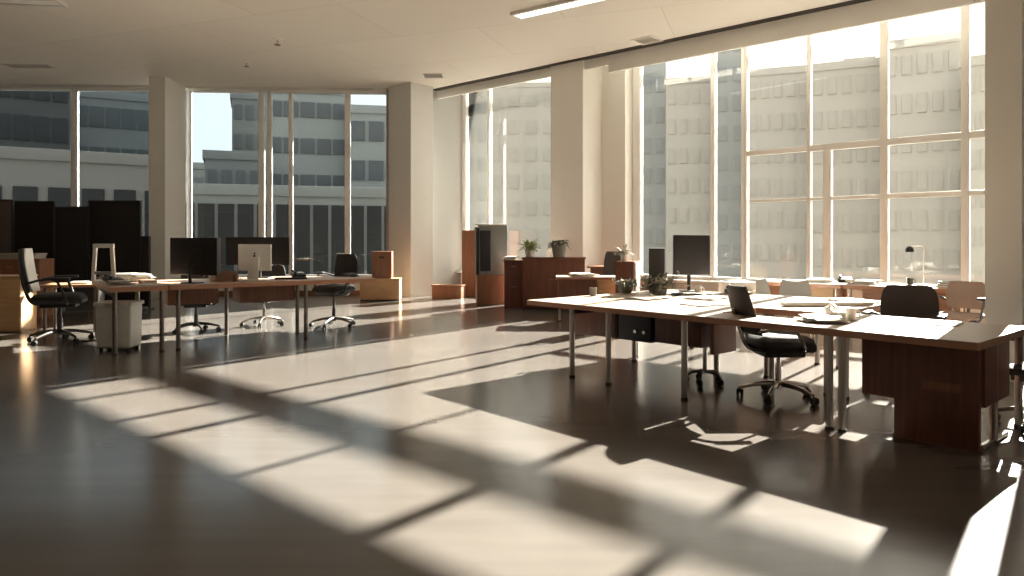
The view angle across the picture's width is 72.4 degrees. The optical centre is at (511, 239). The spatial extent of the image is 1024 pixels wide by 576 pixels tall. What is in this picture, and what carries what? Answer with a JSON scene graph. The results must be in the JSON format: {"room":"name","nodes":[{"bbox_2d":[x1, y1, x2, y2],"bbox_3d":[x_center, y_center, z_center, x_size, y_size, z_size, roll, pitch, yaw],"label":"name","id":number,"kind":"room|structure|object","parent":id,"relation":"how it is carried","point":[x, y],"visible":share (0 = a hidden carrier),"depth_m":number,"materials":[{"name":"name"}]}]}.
{"room":"open-plan office","nodes":[
{"label":"open-plan office","id":0,"kind":"room"},
{"bbox_2d":[42,87,385,290],"bbox_3d":[-9.565,-1.200,17.146,13.500,5.100,0.200,0,0,-3],"label":"wall","id":1,"kind":"structure","parent":0,"point":[357,285],"depth_m":17.29,"materials":[{"name":"paint"}]},
{"bbox_2d":[0,87,148,205],"bbox_3d":[-12.455,-1.360,16.876,7.338,4.680,0.370,0,0,-3],"label":"window","id":2,"kind":"structure","parent":1,"relation":"in","point":[74,91],"depth_m":17.02,"materials":[{"name":"white metal"}]},
{"bbox_2d":[0,84,373,90],"bbox_3d":[-9.706,-3.724,16.979,12.600,0.049,0.080,0,0,-3],"label":"trim","id":3,"kind":"structure","parent":1,"relation":"attached to","point":[1,85],"depth_m":17.06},
{"bbox_2d":[187,89,385,277],"bbox_3d":[-5.498,-1.360,17.250,5.007,4.680,0.370,0,0,-3],"label":"window","id":4,"kind":"structure","parent":1,"relation":"in","point":[261,93],"depth_m":17.30,"materials":[{"name":"white metal"}]},
{"bbox_2d":[219,290,359,294],"bbox_3d":[-9.509,1.300,17.034,12.800,0.100,0.029,0,0,-3],"label":"baseboard","id":5,"kind":"structure","parent":1,"relation":"attached to","point":[355,292],"depth_m":17.26,"materials":[{"name":"brown wood"}]},
{"bbox_2d":[386,89,461,283],"bbox_3d":[-2.157,-1.200,17.905,2.160,5.099,0.978,0,0,-44],"label":"wall","id":6,"kind":"structure","parent":0,"point":[447,112],"depth_m":17.83,"materials":[{"name":"paint"}]},
{"bbox_2d":[0,0,850,88],"bbox_3d":[-0.542,-3.975,5.794,31.516,0.450,26.188,0,0,0],"label":"ceiling","id":7,"kind":"structure","parent":0,"point":[376,44],"depth_m":12.90,"materials":[{"name":"paint"}]},
{"bbox_2d":[1,64,57,68],"bbox_3d":[-10.388,-3.743,15.086,1.000,0.015,0.350,0,0,0],"label":"ceiling vent","id":8,"kind":"object","parent":7,"relation":"in","point":[51,67],"visible":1,"depth_m":15.18,"materials":[{"name":"metal"}]},
{"bbox_2d":[0,0,66,7],"bbox_3d":[-7.926,-3.725,10.871,1.745,0.050,0.340,0,0,-7],"label":"ceiling light","id":9,"kind":"object","parent":7,"relation":"attached to","point":[40,3],"visible":1,"depth_m":10.99,"materials":[{"name":"white plastic"}]},
{"bbox_2d":[0,0,60,4],"bbox_3d":[-7.926,-3.727,10.871,1.685,0.023,0.238,0,0,-7],"label":"diffuser","id":10,"kind":"object","parent":9,"relation":"attached to","point":[2,2],"depth_m":10.95,"materials":[{"name":"white plastic"}]},
{"bbox_2d":[421,73,444,78],"bbox_3d":[-1.801,-3.743,15.957,0.500,0.015,0.500,0,0,0],"label":"ceiling vent","id":11,"kind":"object","parent":7,"relation":"in","point":[424,75],"visible":1,"depth_m":15.92,"materials":[{"name":"metal"}]},
{"bbox_2d":[510,0,611,19],"bbox_3d":[1.109,-3.725,10.921,2.564,0.050,0.340,0,0,36],"label":"ceiling light","id":12,"kind":"object","parent":7,"relation":"attached to","point":[563,5],"visible":1,"depth_m":11.23,"materials":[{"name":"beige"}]},
{"bbox_2d":[630,35,662,44],"bbox_3d":[2.531,-3.743,13.125,0.450,0.015,0.450,0,0,41],"label":"ceiling vent","id":13,"kind":"object","parent":7,"relation":"in","point":[651,36],"visible":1,"depth_m":13.11,"materials":[{"name":"metal"}]},
{"bbox_2d":[433,0,871,90],"bbox_3d":[4.004,-3.754,12.232,16.800,0.032,0.180,0,0,41],"label":"ceiling slot","id":14,"kind":"structure","parent":7,"relation":"attached to","point":[851,2],"depth_m":12.99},
{"bbox_2d":[437,0,984,98],"bbox_3d":[6.197,-3.749,10.486,22.000,0.699,0.070,0,0,41],"label":"bulkhead","id":15,"kind":"object","parent":7,"relation":"attached to","point":[874,11],"visible":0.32,"depth_m":12.20,"materials":[{"name":"paint"}]},
{"bbox_2d":[0,295,1023,575],"bbox_3d":[-0.558,1.525,5.770,31.483,0.350,26.140,0,0,0],"label":"floor","id":16,"kind":"structure","parent":0,"point":[424,435],"depth_m":4.23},
{"bbox_2d":[0,199,14,252],"bbox_3d":[-10.055,0.287,13.400,1.024,2.125,0.360,0,0,0],"label":"wall","id":17,"kind":"structure","parent":16,"relation":"on","point":[7,206],"depth_m":13.37,"materials":[{"name":"brown fabric"}]},
{"bbox_2d":[0,274,37,332],"bbox_3d":[-7.589,0.938,10.393,0.770,0.825,0.547,0,0,-12],"label":"base cabinet","id":18,"kind":"object","parent":16,"relation":"on","point":[17,314],"visible":0.7,"depth_m":10.21,"materials":[{"name":"brown wood"}]},
{"bbox_2d":[0,258,53,317],"bbox_3d":[-8.721,0.840,12.345,0.950,1.020,0.537,0,0,-8],"label":"base cabinet","id":19,"kind":"object","parent":16,"relation":"on","point":[44,267],"visible":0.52,"depth_m":12.21,"materials":[{"name":"brown wood"}]},
{"bbox_2d":[0,253,46,258],"bbox_3d":[-8.645,0.281,12.364,0.653,0.096,0.442,0,0,-8],"label":"paper stack","id":20,"kind":"object","parent":19,"relation":"on","point":[2,255],"visible":0.7,"depth_m":12.19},
{"bbox_2d":[18,248,93,346],"bbox_3d":[-6.022,0.729,9.261,0.836,1.238,0.785,0,0,-24],"label":"office chair","id":21,"kind":"object","parent":16,"relation":"on","point":[29,280],"visible":1,"depth_m":9.11,"materials":[{"name":"black fabric"}]},
{"bbox_2d":[54,206,89,308],"bbox_3d":[-8.607,0.347,13.700,0.656,2.006,0.360,0,0,0],"label":"wall","id":22,"kind":"structure","parent":16,"relation":"on","point":[71,223],"depth_m":13.67,"materials":[{"name":"black fabric"}]},
{"bbox_2d":[39,283,104,331],"bbox_3d":[-6.518,1.000,10.434,0.760,0.700,0.600,0,0,-18],"label":"desk","id":23,"kind":"object","parent":16,"relation":"on","point":[88,290],"visible":0.44,"depth_m":10.27,"materials":[{"name":"brown wood"}]},
{"bbox_2d":[15,200,141,300],"bbox_3d":[-8.633,0.283,13.900,2.532,2.134,0.360,0,0,0],"label":"wall","id":24,"kind":"structure","parent":16,"relation":"on","point":[117,222],"depth_m":13.87,"materials":[{"name":"black fabric"}]},
{"bbox_2d":[93,300,143,351],"bbox_3d":[-4.828,1.051,8.601,0.450,0.598,0.361,0,0,-4],"label":"storage bin","id":25,"kind":"object","parent":16,"relation":"on","point":[129,312],"visible":0.97,"depth_m":8.46,"materials":[{"name":"white plastic"}]},
{"bbox_2d":[91,279,167,355],"bbox_3d":[-5.008,0.950,9.108,0.620,0.800,1.990,0,0,-36],"label":"desk","id":26,"kind":"object","parent":16,"relation":"on","point":[110,289],"visible":0.68,"depth_m":8.45,"materials":[{"name":"laminate"}]},
{"bbox_2d":[89,244,115,281],"bbox_3d":[-5.437,0.300,9.321,0.342,0.501,0.160,0,0,4],"label":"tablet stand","id":27,"kind":"object","parent":26,"relation":"on","point":[94,272],"visible":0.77,"depth_m":9.31,"materials":[{"name":"white plastic"}]},
{"bbox_2d":[106,280,137,284],"bbox_3d":[-4.819,0.525,8.614,0.342,0.048,0.400,0,0,-42],"label":"paper stack","id":28,"kind":"object","parent":26,"relation":"on","point":[114,282],"visible":1,"depth_m":8.52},
{"bbox_2d":[127,273,157,280],"bbox_3d":[-4.951,0.501,9.357,0.342,0.096,0.510,0,0,-33],"label":"paper stack","id":29,"kind":"object","parent":26,"relation":"on","point":[134,276],"visible":0.85,"depth_m":9.20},
{"bbox_2d":[140,236,154,309],"bbox_3d":[-7.121,0.636,13.600,0.175,1.428,0.360,0,0,0],"label":"wall","id":30,"kind":"structure","parent":16,"relation":"on","point":[145,241],"depth_m":13.57,"materials":[{"name":"black fabric"}]},
{"bbox_2d":[149,76,184,298],"bbox_3d":[-8.140,-1.200,16.550,0.367,5.099,1.000,0,0,0],"label":"column","id":31,"kind":"structure","parent":16,"relation":"on","point":[166,95],"depth_m":16.07,"materials":[{"name":"paint"}]},
{"bbox_2d":[172,275,220,334],"bbox_3d":[-4.637,0.888,10.302,0.665,0.919,0.701,0,0,-20],"label":"office chair","id":32,"kind":"object","parent":16,"relation":"on","point":[195,323],"visible":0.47,"depth_m":10.25,"materials":[{"name":"metal"}]},
{"bbox_2d":[240,265,285,327],"bbox_3d":[-3.901,0.878,11.079,0.665,0.939,0.701,0,0,10],"label":"office chair","id":33,"kind":"object","parent":16,"relation":"on","point":[277,270],"visible":0.48,"depth_m":11.26,"materials":[{"name":"metal"}]},
{"bbox_2d":[157,276,374,349],"bbox_3d":[-3.463,0.950,9.850,2.720,0.800,1.320,0,0,-36],"label":"desk","id":34,"kind":"object","parent":16,"relation":"on","point":[178,293],"visible":0.93,"depth_m":9.54,"materials":[{"name":"laminate"}]},
{"bbox_2d":[170,238,220,283],"bbox_3d":[-4.062,0.259,8.905,0.730,0.580,0.178,0,0,17],"label":"monitor","id":35,"kind":"object","parent":34,"relation":"on","point":[188,256],"visible":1,"depth_m":8.88,"materials":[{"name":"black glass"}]},
{"bbox_2d":[210,271,236,281],"bbox_3d":[-3.887,0.484,9.397,0.280,0.130,0.291,0,0,-42],"label":"carton","id":36,"kind":"object","parent":34,"relation":"on","point":[225,275],"visible":0.68,"depth_m":9.28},
{"bbox_2d":[238,244,271,280],"bbox_3d":[-3.510,0.304,9.496,0.460,0.490,0.170,0,0,4],"label":"monitor","id":37,"kind":"object","parent":34,"relation":"on","point":[252,258],"visible":1,"depth_m":9.52,"materials":[{"name":"white plastic"}]},
{"bbox_2d":[226,237,289,277],"bbox_3d":[-3.670,0.254,10.164,0.901,0.590,0.184,0,0,-3],"label":"monitor","id":38,"kind":"object","parent":34,"relation":"on","point":[280,245],"visible":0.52,"depth_m":10.10,"materials":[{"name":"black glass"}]},
{"bbox_2d":[309,254,358,328],"bbox_3d":[-2.754,0.787,10.946,0.705,1.122,0.743,0,0,28],"label":"office chair","id":39,"kind":"object","parent":16,"relation":"on","point":[346,265],"visible":0.92,"depth_m":10.91,"materials":[{"name":"black fabric"}]},
{"bbox_2d":[360,278,401,300],"bbox_3d":[-2.938,1.103,15.691,0.890,0.495,0.420,0,0,-2],"label":"base cabinet","id":40,"kind":"object","parent":16,"relation":"on","point":[382,289],"visible":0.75,"depth_m":15.49,"materials":[{"name":"brown wood"}]},
{"bbox_2d":[372,251,392,277],"bbox_3d":[-2.903,0.554,15.694,0.440,0.600,0.316,0,0,-3],"label":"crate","id":41,"kind":"object","parent":40,"relation":"on","point":[382,261],"visible":0.98,"depth_m":15.54,"materials":[{"name":"brown wood"}]},
{"bbox_2d":[389,82,432,296],"bbox_3d":[-2.476,-1.200,17.141,0.830,5.099,0.710,0,0,41],"label":"column","id":42,"kind":"structure","parent":16,"relation":"on","point":[410,103],"depth_m":16.85,"materials":[{"name":"paint"}]},
{"bbox_2d":[431,284,465,298],"bbox_3d":[-1.476,1.195,16.328,0.740,0.310,0.400,0,0,12],"label":"box","id":43,"kind":"object","parent":16,"relation":"on","point":[449,291],"visible":1,"depth_m":16.16,"materials":[{"name":"brown wood"}]},
{"bbox_2d":[462,230,475,296],"bbox_3d":[-0.936,0.560,16.883,0.400,1.580,0.436,0,0,30],"label":"cabinet","id":44,"kind":"object","parent":16,"relation":"on","point":[468,236],"visible":0.66,"depth_m":16.71,"materials":[{"name":"brown wood"}]},
{"bbox_2d":[475,224,507,304],"bbox_3d":[-0.447,0.505,14.873,0.660,1.690,0.480,0,0,-7],"label":"cabinet","id":45,"kind":"object","parent":16,"relation":"on","point":[491,240],"visible":0.91,"depth_m":14.64,"materials":[{"name":"brown wood"}]},
{"bbox_2d":[503,260,522,307],"bbox_3d":[0.067,0.877,14.181,0.430,0.945,0.447,0,0,8],"label":"base cabinet","id":46,"kind":"object","parent":16,"relation":"on","point":[513,269],"visible":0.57,"depth_m":13.98,"materials":[{"name":"brown wood"}]},
{"bbox_2d":[521,257,585,310],"bbox_3d":[0.808,0.840,13.503,1.220,1.020,0.536,0,0,5],"label":"sideboard","id":47,"kind":"object","parent":16,"relation":"on","point":[540,281],"visible":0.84,"depth_m":13.27,"materials":[{"name":"brown wood"}]},
{"bbox_2d":[516,237,541,256],"bbox_3d":[0.315,0.135,13.486,0.550,0.389,0.527,0,0,0],"label":"potted plant","id":48,"kind":"object","parent":47,"relation":"on","point":[530,250],"visible":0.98,"depth_m":13.40,"materials":[{"name":"green plant"}]},
{"bbox_2d":[546,240,569,256],"bbox_3d":[0.915,0.161,13.470,0.525,0.337,0.459,0,0,0],"label":"potted plant","id":49,"kind":"object","parent":47,"relation":"on","point":[559,249],"visible":0.98,"depth_m":13.37,"materials":[{"name":"green plant"}]},
{"bbox_2d":[551,60,601,272],"bbox_3d":[1.459,-1.375,15.158,0.850,5.449,0.927,0,0,41],"label":"column","id":50,"kind":"structure","parent":16,"relation":"on","point":[576,92],"depth_m":14.79,"materials":[{"name":"paint"}]},
{"bbox_2d":[556,275,614,321],"bbox_3d":[1.295,0.980,11.824,1.100,0.740,0.600,0,0,4],"label":"desk","id":51,"kind":"object","parent":16,"relation":"on","point":[568,286],"visible":0.48,"depth_m":11.55,"materials":[{"name":"laminate"}]},
{"bbox_2d":[587,265,603,274],"bbox_3d":[1.889,0.920,13.211,0.940,0.860,0.450,0,0,4],"label":"base cabinet","id":52,"kind":"object","parent":16,"relation":"on","point":[594,269],"visible":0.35,"depth_m":13.03,"materials":[{"name":"brown wood"}]},
{"bbox_2d":[598,251,622,274],"bbox_3d":[1.801,0.778,12.490,0.665,1.139,0.701,0,0,20],"label":"office chair","id":53,"kind":"object","parent":16,"relation":"on","point":[610,258],"visible":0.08,"depth_m":12.78,"materials":[{"name":"black fabric"}]},
{"bbox_2d":[615,261,639,292],"bbox_3d":[1.814,0.840,10.957,0.312,1.020,0.368,0,0,24],"label":"storage cabinet","id":54,"kind":"object","parent":16,"relation":"on","point":[627,270],"visible":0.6,"depth_m":10.81,"materials":[{"name":"brown wood"}]},
{"bbox_2d":[615,244,634,260],"bbox_3d":[1.741,0.193,11.001,0.358,0.273,0.350,0,0,0],"label":"potted plant","id":55,"kind":"object","parent":54,"relation":"on","point":[624,257],"visible":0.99,"depth_m":10.92,"materials":[{"name":"green plant"}]},
{"bbox_2d":[527,294,767,399],"bbox_3d":[1.323,0.990,7.026,1.320,0.720,2.030,0,0,-41],"label":"desk","id":56,"kind":"object","parent":16,"relation":"on","point":[609,316],"visible":0.86,"depth_m":6.81,"materials":[{"name":"laminate"}]},
{"bbox_2d":[624,294,672,300],"bbox_3d":[1.456,0.617,7.523,0.434,0.024,0.542,0,0,31],"label":"paper stack","id":57,"kind":"object","parent":56,"relation":"on","point":[635,297],"visible":1,"depth_m":7.41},
{"bbox_2d":[680,301,729,306],"bbox_3d":[1.887,0.623,6.814,0.442,0.012,0.330,0,0,-25],"label":"paper stack","id":58,"kind":"object","parent":56,"relation":"on","point":[711,303],"visible":0.86,"depth_m":6.79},
{"bbox_2d":[688,321,723,385],"bbox_3d":[1.832,1.032,6.597,0.383,0.637,0.370,0,0,-41],"label":"office chair","id":59,"kind":"object","parent":16,"relation":"on","point":[700,372],"visible":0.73,"depth_m":6.59,"materials":[{"name":"black plastic"}]},
{"bbox_2d":[611,289,823,377],"bbox_3d":[2.317,0.990,7.903,1.300,0.720,2.030,0,0,-41],"label":"desk","id":60,"kind":"object","parent":16,"relation":"on","point":[757,299],"visible":0.38,"depth_m":7.58,"materials":[{"name":"laminate"}]},
{"bbox_2d":[612,277,636,292],"bbox_3d":[1.376,0.525,8.424,0.299,0.209,0.354,0,0,-9],"label":"potted plant","id":61,"kind":"object","parent":60,"relation":"on","point":[626,286],"visible":0.99,"depth_m":8.35,"materials":[{"name":"green plant"}]},
{"bbox_2d":[618,286,633,292],"bbox_3d":[1.371,0.594,8.422,0.190,0.070,0.190,0,0,-34],"label":"plant pot","id":62,"kind":"object","parent":61,"relation":"attached to","point":[624,289],"depth_m":8.35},
{"bbox_2d":[649,248,664,291],"bbox_3d":[1.768,0.364,8.542,0.190,0.530,0.288,0,0,12],"label":"computer tower","id":63,"kind":"object","parent":60,"relation":"on","point":[656,255],"visible":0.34,"depth_m":8.40,"materials":[{"name":"black plastic"}]},
{"bbox_2d":[636,270,689,294],"bbox_3d":[1.713,0.489,8.008,0.606,0.281,0.582,0,0,0],"label":"potted plant","id":64,"kind":"object","parent":60,"relation":"on","point":[657,288],"visible":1,"depth_m":7.97,"materials":[{"name":"green plant"}]},
{"bbox_2d":[651,288,666,294],"bbox_3d":[1.687,0.594,8.034,0.190,0.070,0.190,0,0,0],"label":"plant pot","id":65,"kind":"object","parent":64,"relation":"attached to","point":[654,291],"depth_m":7.96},
{"bbox_2d":[673,235,709,291],"bbox_3d":[2.170,0.284,8.542,0.460,0.690,0.170,0,0,-8],"label":"monitor","id":66,"kind":"object","parent":60,"relation":"on","point":[691,253],"visible":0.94,"depth_m":8.47,"materials":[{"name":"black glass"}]},
{"bbox_2d":[671,293,711,295],"bbox_3d":[2.045,0.617,7.976,0.440,0.025,0.140,0,0,-6],"label":"keyboard","id":67,"kind":"object","parent":60,"relation":"on","point":[674,294],"visible":1,"depth_m":7.91,"materials":[{"name":"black plastic"}]},
{"bbox_2d":[682,295,727,300],"bbox_3d":[2.103,0.619,7.533,0.396,0.020,0.491,0,0,43],"label":"paper stack","id":68,"kind":"object","parent":60,"relation":"on","point":[699,297],"visible":0.91,"depth_m":7.42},
{"bbox_2d":[719,280,755,293],"bbox_3d":[2.655,0.549,8.214,0.340,0.151,0.340,0,0,-10],"label":"printer","id":69,"kind":"object","parent":60,"relation":"on","point":[751,286],"visible":0.7,"depth_m":8.13,"materials":[{"name":"white plastic"}]},
{"bbox_2d":[743,277,777,332],"bbox_3d":[3.633,0.946,10.200,0.442,0.813,0.512,0,0,41],"label":"shell chair","id":70,"kind":"object","parent":16,"relation":"on","point":[762,287],"visible":0.16,"depth_m":9.96,"materials":[{"name":"white plastic"}]},
{"bbox_2d":[727,284,819,405],"bbox_3d":[2.228,0.866,5.987,0.738,0.965,0.665,0,0,-2],"label":"office chair","id":71,"kind":"object","parent":16,"relation":"on","point":[767,343],"visible":0.78,"depth_m":5.82,"materials":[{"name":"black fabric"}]},
{"bbox_2d":[779,279,814,337],"bbox_3d":[4.021,0.946,9.858,0.442,0.813,0.512,0,0,30],"label":"shell chair","id":72,"kind":"object","parent":16,"relation":"on","point":[791,288],"visible":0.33,"depth_m":9.65,"materials":[{"name":"white plastic"}]},
{"bbox_2d":[758,279,851,297],"bbox_3d":[4.402,0.990,10.663,1.380,0.720,0.800,0,0,41],"label":"desk","id":73,"kind":"object","parent":16,"relation":"on","point":[833,289],"visible":0.16,"depth_m":10.31,"materials":[{"name":"laminate"}]},
{"bbox_2d":[807,278,834,282],"bbox_3d":[4.609,0.605,10.507,0.411,0.048,0.504,0,0,30],"label":"paper stack","id":74,"kind":"object","parent":73,"relation":"on","point":[813,280],"visible":0.89,"depth_m":10.34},
{"bbox_2d":[756,299,880,394],"bbox_3d":[3.117,0.988,6.762,1.660,0.725,0.710,0,0,-41],"label":"desk","id":75,"kind":"object","parent":16,"relation":"on","point":[773,310],"visible":0.23,"depth_m":6.43,"materials":[{"name":"laminate"}]},
{"bbox_2d":[780,301,872,306],"bbox_3d":[2.973,0.602,6.613,0.840,0.040,0.150,0,0,-4],"label":"paper stack","id":76,"kind":"object","parent":75,"relation":"on","point":[783,303],"visible":0.86,"depth_m":6.56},
{"bbox_2d":[824,298,879,303],"bbox_3d":[3.447,0.614,7.098,0.384,0.020,0.500,0,0,-3],"label":"paper stack","id":77,"kind":"object","parent":75,"relation":"on","point":[830,299],"visible":0.6,"depth_m":7.11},
{"bbox_2d":[693,312,1023,443],"bbox_3d":[2.632,0.990,5.453,1.200,0.720,2.050,0,0,-41],"label":"desk","id":78,"kind":"object","parent":16,"relation":"on","point":[968,335],"visible":0.73,"depth_m":4.98,"materials":[{"name":"laminate"}]},
{"bbox_2d":[792,314,850,323],"bbox_3d":[2.400,0.611,5.449,0.413,0.036,0.478,0,0,20],"label":"paper stack","id":79,"kind":"object","parent":78,"relation":"on","point":[820,318],"visible":1,"depth_m":5.36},
{"bbox_2d":[825,302,849,317],"bbox_3d":[2.675,0.569,5.702,0.190,0.111,0.218,0,0,10],"label":"crumpled paper","id":80,"kind":"object","parent":78,"relation":"on","point":[832,309],"visible":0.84,"depth_m":5.66,"materials":[{"name":"white paper"}]},
{"bbox_2d":[845,308,860,320],"bbox_3d":[2.658,0.582,5.460,0.108,0.095,0.082,0,0,30],"label":"mug","id":81,"kind":"object","parent":78,"relation":"on","point":[850,312],"visible":0.97,"depth_m":5.44,"materials":[{"name":"ceramic"}]},
{"bbox_2d":[922,320,963,326],"bbox_3d":[3.222,0.625,5.233,0.218,0.008,0.309,0,0,43],"label":"paper stack","id":82,"kind":"object","parent":78,"relation":"on","point":[932,322],"visible":1,"depth_m":5.21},
{"bbox_2d":[842,283,964,311],"bbox_3d":[5.466,0.990,9.722,1.420,0.720,0.800,0,0,41],"label":"desk","id":83,"kind":"object","parent":16,"relation":"on","point":[869,292],"visible":0.15,"depth_m":9.73,"materials":[{"name":"laminate"}]},
{"bbox_2d":[847,279,882,284],"bbox_3d":[5.043,0.601,10.022,0.404,0.056,0.500,0,0,41],"label":"paper stack","id":84,"kind":"object","parent":83,"relation":"on","point":[855,281],"visible":1,"depth_m":9.91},
{"bbox_2d":[905,245,930,285],"bbox_3d":[5.657,0.353,9.753,0.315,0.553,0.180,0,0,41],"label":"desk lamp","id":85,"kind":"object","parent":83,"relation":"on","point":[909,248],"visible":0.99,"depth_m":9.70,"materials":[{"name":"white plastic"}]},
{"bbox_2d":[861,285,947,319],"bbox_3d":[3.494,0.881,6.206,0.665,0.933,0.692,0,0,38],"label":"office chair","id":86,"kind":"object","parent":16,"relation":"on","point":[910,301],"visible":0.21,"depth_m":6.41,"materials":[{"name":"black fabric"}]},
{"bbox_2d":[862,339,1009,452],"bbox_3d":[2.949,1.016,4.893,0.626,0.668,0.740,0,0,-41],"label":"pedestal","id":87,"kind":"object","parent":16,"relation":"on","point":[939,394],"visible":0.76,"depth_m":4.63,"materials":[{"name":"brown wood"}]},
{"bbox_2d":[937,281,984,322],"bbox_3d":[5.396,0.928,8.447,0.707,0.839,0.665,0,0,-35],"label":"armchair","id":88,"kind":"object","parent":16,"relation":"on","point":[970,295],"visible":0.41,"depth_m":8.57,"materials":[{"name":"beige fabric"}]},
{"bbox_2d":[985,0,1023,381],"bbox_3d":[4.909,-1.200,6.936,0.290,5.099,0.620,0,0,41],"label":"column","id":89,"kind":"structure","parent":16,"relation":"on","point":[1004,19],"depth_m":6.70,"materials":[{"name":"paint"}]},
{"bbox_2d":[998,362,1023,433],"bbox_3d":[3.837,0.980,4.992,0.647,0.741,0.703,0,0,-30],"label":"office chair","id":90,"kind":"object","parent":16,"relation":"on","point":[1015,369],"visible":0.41,"depth_m":5.02,"materials":[{"name":"black fabric"}]},
{"bbox_2d":[461,66,984,322],"bbox_3d":[6.862,-1.375,11.071,21.782,5.449,0.474,0,0,41],"label":"wall","id":91,"kind":"structure","parent":0,"point":[617,87],"depth_m":14.80,"materials":[{"name":"paint"}]},
{"bbox_2d":[456,89,491,272],"bbox_3d":[0.081,-1.595,16.974,3.800,4.870,0.370,0,0,41],"label":"window","id":92,"kind":"structure","parent":91,"relation":"in","point":[470,102],"depth_m":18.16,"materials":[{"name":"white metal"}]},
{"bbox_2d":[633,48,743,283],"bbox_3d":[3.440,-1.595,14.005,2.468,4.870,0.370,0,0,41],"label":"window","id":93,"kind":"structure","parent":91,"relation":"in","point":[637,72],"depth_m":13.67,"materials":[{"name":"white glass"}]},
{"bbox_2d":[744,5,984,289],"bbox_3d":[6.104,-1.595,11.650,4.722,4.870,0.370,0,0,41],"label":"window","id":94,"kind":"structure","parent":91,"relation":"in","point":[965,135],"depth_m":11.66,"materials":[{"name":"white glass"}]},
{"label":"outside","id":95,"kind":"structure","parent":0,"visible":0},
{"bbox_3d":[0.000,5.950,60.000,320.000,0.200,260.000,0,0,0],"label":"ground","id":96,"kind":"structure","parent":95,"visible":0},
{"bbox_2d":[0,91,69,149],"bbox_3d":[-27.595,-1.621,36.390,7.562,14.943,6.240,0,0,-37],"label":"building","id":97,"kind":"structure","parent":96,"relation":"on","point":[28,119],"depth_m":35.26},
{"bbox_2d":[0,146,148,235],"bbox_3d":[-18.931,1.169,28.246,9.136,9.363,3.240,0,0,-34],"label":"building","id":98,"kind":"structure","parent":96,"relation":"on","point":[26,174],"depth_m":27.43,"materials":[{"name":"concrete"}]},
{"bbox_2d":[70,91,148,154],"bbox_3d":[-25.142,-1.459,44.106,4.358,14.619,6.240,0,0,-30],"label":"building","id":99,"kind":"structure","parent":96,"relation":"on","point":[109,122],"depth_m":41.48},
{"bbox_2d":[70,91,186,161],"bbox_3d":[-32.750,-4.171,59.630,9.504,20.043,6.240,0,0,-29],"label":"building","id":100,"kind":"structure","parent":96,"relation":"on","point":[143,93],"depth_m":58.98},
{"bbox_2d":[185,162,204,183],"bbox_3d":[-21.951,0.281,50.291,4.010,11.137,5.240,0,0,-24],"label":"building","id":101,"kind":"structure","parent":96,"relation":"on","point":[198,169],"depth_m":47.71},
{"bbox_2d":[202,150,257,184],"bbox_3d":[-14.819,0.641,37.301,2.964,10.417,3.040,0,0,-22],"label":"building","id":102,"kind":"structure","parent":96,"relation":"on","point":[221,167],"depth_m":35.90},
{"bbox_2d":[230,93,265,184],"bbox_3d":[-17.072,-1.713,45.639,2.359,15.126,3.740,0,0,-21],"label":"building","id":103,"kind":"structure","parent":96,"relation":"on","point":[244,106],"depth_m":43.87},
{"bbox_2d":[185,183,385,274],"bbox_3d":[-9.770,1.764,31.241,9.384,8.171,2.840,0,0,-17],"label":"building","id":104,"kind":"structure","parent":96,"relation":"on","point":[222,211],"depth_m":30.05,"materials":[{"name":"concrete"}]},
{"bbox_2d":[265,94,344,186],"bbox_3d":[-12.016,-1.373,41.160,4.624,14.446,4.740,0,0,-16],"label":"building","id":105,"kind":"structure","parent":96,"relation":"on","point":[319,119],"depth_m":39.03,"materials":[{"name":"concrete"}]},
{"bbox_2d":[351,104,385,187],"bbox_3d":[-7.897,-0.770,40.709,3.264,13.240,4.740,0,0,-11],"label":"building","id":106,"kind":"structure","parent":96,"relation":"on","point":[368,122],"depth_m":38.38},
{"bbox_2d":[459,90,486,229],"bbox_3d":[-4.596,-5.115,76.648,4.060,21.931,4.740,0,0,-3],"label":"building","id":107,"kind":"structure","parent":96,"relation":"on","point":[478,170],"depth_m":74.42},
{"bbox_2d":[492,82,550,259],"bbox_3d":[4.273,-4.305,66.383,12.949,20.310,4.740,0,0,4],"label":"building","id":108,"kind":"structure","parent":96,"relation":"on","point":[521,112],"depth_m":64.31,"materials":[{"name":"concrete"}]},
{"bbox_2d":[643,63,665,273],"bbox_3d":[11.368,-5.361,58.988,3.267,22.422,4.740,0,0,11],"label":"building","id":109,"kind":"structure","parent":96,"relation":"on","point":[654,93],"depth_m":56.65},
{"bbox_2d":[664,76,709,275],"bbox_3d":[13.784,-3.128,54.267,3.702,17.957,4.740,0,0,14],"label":"building","id":110,"kind":"structure","parent":96,"relation":"on","point":[687,98],"depth_m":52.11,"materials":[{"name":"concrete"}]},
{"bbox_2d":[717,48,740,277],"bbox_3d":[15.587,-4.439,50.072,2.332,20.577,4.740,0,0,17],"label":"building","id":111,"kind":"structure","parent":96,"relation":"on","point":[728,62],"depth_m":47.93,"materials":[{"name":"concrete"}]},
{"bbox_2d":[749,65,806,279],"bbox_3d":[17.423,-2.543,45.850,4.036,16.787,4.740,0,0,21],"label":"building","id":112,"kind":"structure","parent":96,"relation":"on","point":[777,95],"depth_m":43.71,"materials":[{"name":"concrete"}]},
{"bbox_2d":[812,56,879,280],"bbox_3d":[19.717,-2.269,41.230,3.926,16.238,4.740,0,0,26],"label":"building","id":113,"kind":"structure","parent":96,"relation":"on","point":[845,93],"depth_m":39.11,"materials":[{"name":"concrete"}]},
{"bbox_2d":[889,32,960,284],"bbox_3d":[21.631,-2.173,36.926,3.602,16.046,4.740,0,0,30],"label":"building","id":114,"kind":"structure","parent":96,"relation":"on","point":[924,71],"depth_m":34.89,"materials":[{"name":"concrete"}]},
{"bbox_2d":[959,54,984,283],"bbox_3d":[23.786,-1.184,31.731,5.630,14.067,4.740,0,0,37],"label":"building","id":115,"kind":"structure","parent":96,"relation":"on","point":[977,62],"depth_m":31.18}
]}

